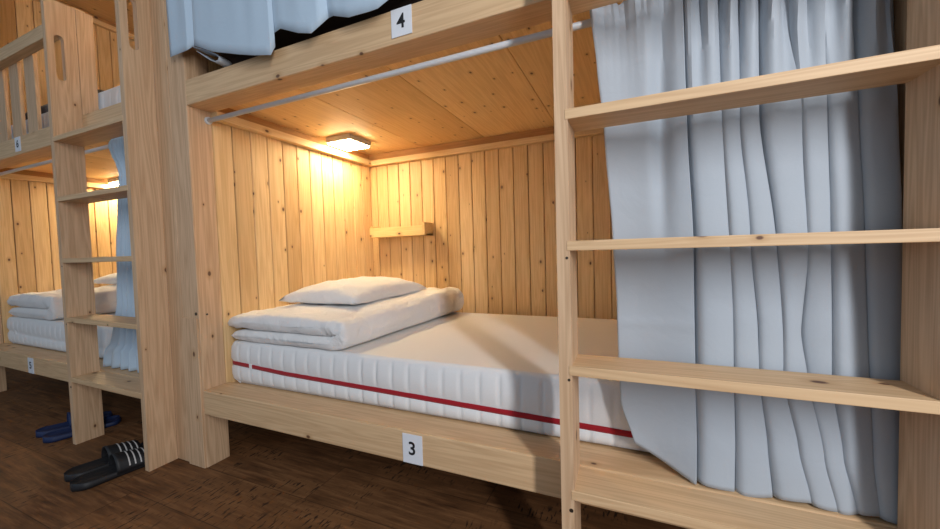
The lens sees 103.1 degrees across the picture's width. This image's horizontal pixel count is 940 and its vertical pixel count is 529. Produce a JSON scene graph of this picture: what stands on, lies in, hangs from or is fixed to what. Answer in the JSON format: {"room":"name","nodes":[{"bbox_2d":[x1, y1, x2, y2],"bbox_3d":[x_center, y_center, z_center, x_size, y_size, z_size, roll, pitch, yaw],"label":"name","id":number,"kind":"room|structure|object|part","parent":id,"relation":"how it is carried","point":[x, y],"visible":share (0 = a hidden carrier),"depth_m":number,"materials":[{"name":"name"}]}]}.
{"room":"hostel dormitory","nodes":[
{"label":"hostel dormitory","id":0,"kind":"room"},
{"bbox_2d":[0,367,686,528],"bbox_3d":[-1.873,0.856,0.662,9.400,0.050,4.306,-1,3,24],"label":"floor","id":1,"kind":"structure","parent":0,"point":[269,479],"depth_m":1.28,"materials":[{"name":"brown wood"}]},
{"bbox_2d":[35,411,112,437],"bbox_3d":[-1.911,0.746,1.809,0.103,0.078,0.255,0,3,38],"label":"sandal","id":2,"kind":"object","parent":1,"relation":"on","point":[40,432],"visible":0.27,"depth_m":1.76,"materials":[{"name":"blue rubber"}]},
{"bbox_2d":[42,415,120,442],"bbox_3d":[-1.818,0.746,1.755,0.103,0.078,0.255,0,3,38],"label":"sandal","id":3,"kind":"object","parent":1,"relation":"on","point":[54,436],"visible":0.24,"depth_m":1.71,"materials":[{"name":"blue rubber"}]},
{"bbox_2d":[0,0,189,461],"bbox_3d":[-1.895,-0.557,2.305,2.118,2.640,1.051,-1,3,24],"label":"bunk bed","id":4,"kind":"object","parent":1,"relation":"on","point":[29,250],"visible":0.32,"depth_m":2.36,"materials":[{"name":"brown wood"}]},
{"bbox_3d":[-3.008,-0.504,2.273,0.100,2.600,0.087,-1,3,24],"label":"post","id":5,"kind":"part","parent":4,"relation":"part of","materials":[{"name":"brown wood"}]},
{"bbox_2d":[14,136,20,151],"bbox_3d":[-2.328,-0.619,1.922,0.064,0.073,0.003,-1,3,24],"label":"number sign","id":6,"kind":"object","parent":4,"relation":"attached to","point":[17,139],"visible":1,"depth_m":1.92,"materials":[{"name":"plastic"}]},
{"bbox_2d":[27,357,33,373],"bbox_3d":[-2.341,0.539,1.989,0.064,0.083,0.003,-1,3,24],"label":"number sign","id":7,"kind":"object","parent":4,"relation":"attached to","point":[30,360],"visible":1,"depth_m":1.99,"materials":[{"name":"plastic"}]},
{"bbox_2d":[0,7,98,142],"bbox_3d":[-2.347,-0.898,1.951,1.373,0.476,0.061,-1,3,24],"label":"guard rail","id":8,"kind":"object","parent":4,"relation":"attached to","point":[26,47],"visible":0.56,"depth_m":1.92,"materials":[{"name":"brown wood"}]},
{"bbox_3d":[-2.369,-1.103,1.941,1.346,0.064,0.044,-1,3,24],"label":"rail","id":9,"kind":"part","parent":8,"relation":"part of","materials":[{"name":"brown wood"}]},
{"bbox_2d":[0,145,108,175],"bbox_3d":[-2.066,-0.540,1.895,1.928,0.028,0.028,-1,3,24],"label":"curtain rod","id":10,"kind":"object","parent":4,"relation":"attached to","point":[104,147],"visible":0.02,"depth_m":1.98,"materials":[{"name":"metal"}]},
{"bbox_3d":[-2.753,-0.611,2.726,0.008,0.036,0.957,-1,3,24],"label":"trim","id":11,"kind":"part","parent":4,"relation":"part of","materials":[{"name":"brown wood"}]},
{"bbox_3d":[-2.785,-1.250,2.706,0.020,1.158,0.957,-1,3,24],"label":"panel","id":12,"kind":"part","parent":4,"relation":"part of","materials":[{"name":"beige wood"}]},
{"bbox_3d":[-2.079,-0.618,1.863,1.933,0.090,0.087,-1,3,24],"label":"rail","id":13,"kind":"part","parent":4,"relation":"part of","materials":[{"name":"brown wood"}]},
{"bbox_2d":[11,82,154,138],"bbox_3d":[-1.893,-0.765,2.311,1.920,0.170,0.877,-1,3,24],"label":"mattress","id":14,"kind":"object","parent":4,"relation":"on","point":[112,96],"visible":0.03,"depth_m":1.77,"materials":[{"name":"white fabric"}]},
{"bbox_2d":[25,89,102,119],"bbox_3d":[-2.161,-0.886,2.350,0.800,0.083,0.660,-1,3,24],"label":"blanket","id":15,"kind":"object","parent":14,"relation":"on","point":[44,108],"visible":0.02,"depth_m":2.09,"materials":[{"name":"fabric"}]},
{"bbox_3d":[-2.750,-0.036,2.756,0.020,1.190,0.957,-1,3,24],"label":"panel","id":16,"kind":"part","parent":4,"relation":"part of","materials":[{"name":"beige wood"}]},
{"bbox_3d":[-2.044,0.531,1.915,1.933,0.092,0.098,-1,3,24],"label":"rail","id":17,"kind":"part","parent":4,"relation":"part of","materials":[{"name":"brown wood"}]},
{"bbox_2d":[7,306,171,357],"bbox_3d":[-1.860,0.381,2.358,1.920,0.170,0.877,-1,3,24],"label":"mattress","id":18,"kind":"object","parent":4,"relation":"on","point":[42,333],"visible":0.13,"depth_m":2.14,"materials":[{"name":"white fabric"}]},
{"bbox_2d":[7,285,167,319],"bbox_3d":[-2.417,0.213,2.600,0.645,0.175,0.896,-1,3,24],"label":"duvet","id":19,"kind":"object","parent":18,"relation":"on","point":[48,305],"visible":0.26,"depth_m":2.23,"materials":[{"name":"fabric"}]},
{"bbox_2d":[94,273,166,284],"bbox_3d":[-2.320,0.080,2.744,0.420,0.109,0.560,-1,3,24],"label":"pillow","id":20,"kind":"object","parent":19,"relation":"on","point":[111,278],"visible":0.08,"depth_m":2.55,"materials":[{"name":"fabric"}]},
{"bbox_3d":[-2.788,-1.810,2.677,0.008,0.036,0.957,-1,3,24],"label":"trim","id":21,"kind":"part","parent":4,"relation":"part of","materials":[{"name":"brown wood"}]},
{"bbox_2d":[108,177,118,184],"bbox_3d":[-2.583,-0.620,2.812,0.157,0.034,0.165,-1,3,24],"label":"lamp","id":22,"kind":"object","parent":4,"relation":"attached to","point":[114,181],"visible":0.27,"depth_m":2.74,"materials":[{"name":"white plastic"}]},
{"bbox_2d":[103,136,138,372],"bbox_3d":[-1.536,-0.043,1.671,0.503,1.038,0.056,-1,3,24],"label":"curtain","id":23,"kind":"object","parent":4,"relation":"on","point":[122,352],"visible":0.34,"depth_m":1.67,"materials":[{"name":"white fabric"}]},
{"bbox_3d":[-1.152,-0.524,1.465,0.086,2.600,0.087,-1,3,24],"label":"post","id":24,"kind":"part","parent":4,"relation":"part of","materials":[{"name":"brown wood"}]},
{"bbox_2d":[64,440,143,481],"bbox_3d":[-1.406,0.745,1.477,0.103,0.078,0.275,0,3,31],"label":"sandal","id":25,"kind":"object","parent":1,"relation":"on","point":[70,474],"visible":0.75,"depth_m":1.45,"materials":[{"name":"black rubber"}]},
{"bbox_2d":[70,447,144,491],"bbox_3d":[-1.320,0.745,1.417,0.103,0.078,0.275,0,3,32],"label":"sandal","id":26,"kind":"object","parent":1,"relation":"on","point":[124,462],"visible":0.86,"depth_m":1.38,"materials":[{"name":"black rubber"}]},
{"bbox_2d":[40,0,177,471],"bbox_3d":[-1.485,-0.171,1.528,0.584,1.908,0.098,-1,3,24],"label":"ladder","id":27,"kind":"object","parent":1,"relation":"on","point":[137,124],"visible":1,"depth_m":1.47,"materials":[{"name":"brown wood"}]},
{"bbox_2d":[164,0,906,528],"bbox_3d":[0.049,-0.579,1.459,2.118,2.640,1.051,-1,3,24],"label":"bunk bed","id":28,"kind":"object","parent":1,"relation":"on","point":[268,210],"visible":0.46,"depth_m":1.41,"materials":[{"name":"brown wood"}]},
{"bbox_3d":[-1.065,-0.525,1.427,0.100,2.600,0.087,-1,3,24],"label":"post","id":29,"kind":"part","parent":28,"relation":"part of","materials":[{"name":"brown wood"}]},
{"bbox_3d":[-0.841,-1.271,1.860,0.020,1.158,0.957,-1,3,24],"label":"panel","id":30,"kind":"part","parent":28,"relation":"part of","materials":[{"name":"brown wood"}]},
{"bbox_3d":[-0.806,-0.057,1.910,0.020,1.190,0.957,-1,3,24],"label":"panel","id":31,"kind":"part","parent":28,"relation":"part of","materials":[{"name":"beige wood"}]},
{"bbox_3d":[-0.810,-0.632,1.881,0.008,0.036,0.957,-1,3,24],"label":"trim","id":32,"kind":"part","parent":28,"relation":"part of","materials":[{"name":"brown wood"}]},
{"bbox_2d":[220,0,422,67],"bbox_3d":[0.021,-0.833,1.473,1.800,0.261,0.835,-1,3,24],"label":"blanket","id":33,"kind":"object","parent":28,"relation":"on","point":[283,38],"visible":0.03,"depth_m":1.24,"materials":[{"name":"black fabric"}]},
{"bbox_2d":[326,133,370,150],"bbox_3d":[-0.639,-0.641,1.966,0.157,0.034,0.165,-1,3,24],"label":"lamp","id":34,"kind":"object","parent":28,"relation":"attached to","point":[348,142],"visible":1,"depth_m":1.92,"materials":[{"name":"white plastic"}]},
{"bbox_2d":[328,139,368,150],"bbox_3d":[-0.638,-0.627,1.967,0.145,0.007,0.153,-1,3,24],"label":"diffuser","id":35,"kind":"object","parent":34,"relation":"attached to","point":[345,144],"depth_m":1.94,"materials":[{"name":"white plastic"}]},
{"bbox_2d":[204,19,591,124],"bbox_3d":[-0.122,-0.561,1.049,1.928,0.028,0.028,-1,3,24],"label":"curtain rod","id":36,"kind":"object","parent":28,"relation":"attached to","point":[586,23],"visible":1,"depth_m":1.07,"materials":[{"name":"metal"}]},
{"bbox_2d":[589,0,901,523],"bbox_3d":[0.537,-0.072,0.786,0.525,1.058,0.132,-1,3,24],"label":"curtain","id":37,"kind":"object","parent":36,"relation":"hanging from","point":[830,162],"visible":0.84,"depth_m":0.72,"materials":[{"name":"grey fabric"}]},
{"bbox_2d":[391,4,411,38],"bbox_3d":[-0.182,-0.643,0.988,0.064,0.073,0.003,-1,3,24],"label":"number sign","id":38,"kind":"object","parent":28,"relation":"attached to","point":[401,18],"visible":1,"depth_m":0.99,"materials":[{"name":"plastic"}]},
{"bbox_3d":[-0.135,-0.639,1.018,1.933,0.090,0.087,-1,3,24],"label":"rail","id":39,"kind":"part","parent":28,"relation":"part of","materials":[{"name":"brown wood"}]},
{"bbox_2d":[402,433,422,465],"bbox_3d":[-0.160,0.515,1.041,0.064,0.083,0.003,-1,3,24],"label":"number sign","id":40,"kind":"object","parent":28,"relation":"attached to","point":[412,444],"visible":1,"depth_m":1.04,"materials":[{"name":"plastic"}]},
{"bbox_2d":[231,312,647,451],"bbox_3d":[0.084,0.360,1.512,1.920,0.170,0.877,-1,3,24],"label":"mattress","id":41,"kind":"object","parent":28,"relation":"on","point":[501,370],"visible":0.54,"depth_m":1.20,"materials":[{"name":"white fabric"}]},
{"bbox_2d":[228,287,463,349],"bbox_3d":[-0.500,0.213,1.768,0.645,0.133,0.896,-1,3,24],"label":"duvet","id":42,"kind":"object","parent":41,"relation":"on","point":[321,326],"visible":0.89,"depth_m":1.43,"materials":[{"name":"fabric"}]},
{"bbox_2d":[279,276,426,304],"bbox_3d":[-0.530,0.113,1.793,0.420,0.109,0.560,-1,3,24],"label":"pillow","id":43,"kind":"object","parent":42,"relation":"on","point":[359,290],"visible":1,"depth_m":1.61,"materials":[{"name":"fabric"}]},
{"bbox_3d":[0.264,-0.663,1.925,1.925,0.038,0.018,-1,3,24],"label":"trim","id":44,"kind":"part","parent":28,"relation":"part of","materials":[{"name":"brown wood"}]},
{"bbox_3d":[-0.100,0.510,1.070,1.933,0.092,0.098,-1,3,24],"label":"rail","id":45,"kind":"part","parent":28,"relation":"part of","materials":[{"name":"brown wood"}]},
{"bbox_3d":[0.792,-0.545,0.620,0.086,2.600,0.087,-1,3,24],"label":"post","id":46,"kind":"part","parent":28,"relation":"part of","materials":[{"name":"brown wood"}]},
{"bbox_3d":[-0.259,-1.594,0.922,1.998,0.028,0.028,-1,3,24],"label":"curtain rod","id":47,"kind":"object","parent":28,"relation":"attached to","visible":0},
{"bbox_2d":[166,0,387,66],"bbox_3d":[-0.578,-1.113,1.119,1.110,0.948,0.080,-1,3,24],"label":"curtain","id":48,"kind":"object","parent":47,"relation":"hanging from","point":[241,27],"visible":1,"depth_m":1.17,"materials":[{"name":"white fabric"}]},
{"bbox_2d":[552,0,939,528],"bbox_3d":[0.459,-0.192,0.682,0.584,1.908,0.098,-1,3,24],"label":"ladder","id":49,"kind":"object","parent":1,"relation":"on","point":[916,396],"visible":1,"depth_m":0.65,"materials":[{"name":"brown wood"}]},
{"bbox_2d":[370,134,616,319],"bbox_3d":[-1.068,-0.646,2.550,9.400,2.750,0.060,-1,3,24],"label":"wall","id":50,"kind":"structure","parent":0,"point":[492,213],"depth_m":2.01,"materials":[{"name":"beige wood"}]},
{"bbox_2d":[370,222,432,237],"bbox_3d":[-0.408,-0.201,2.200,0.378,0.073,0.097,-1,3,24],"label":"wall shelf","id":51,"kind":"object","parent":50,"relation":"attached to","point":[426,229],"visible":1,"depth_m":2.15,"materials":[{"name":"brown wood"}]}
]}

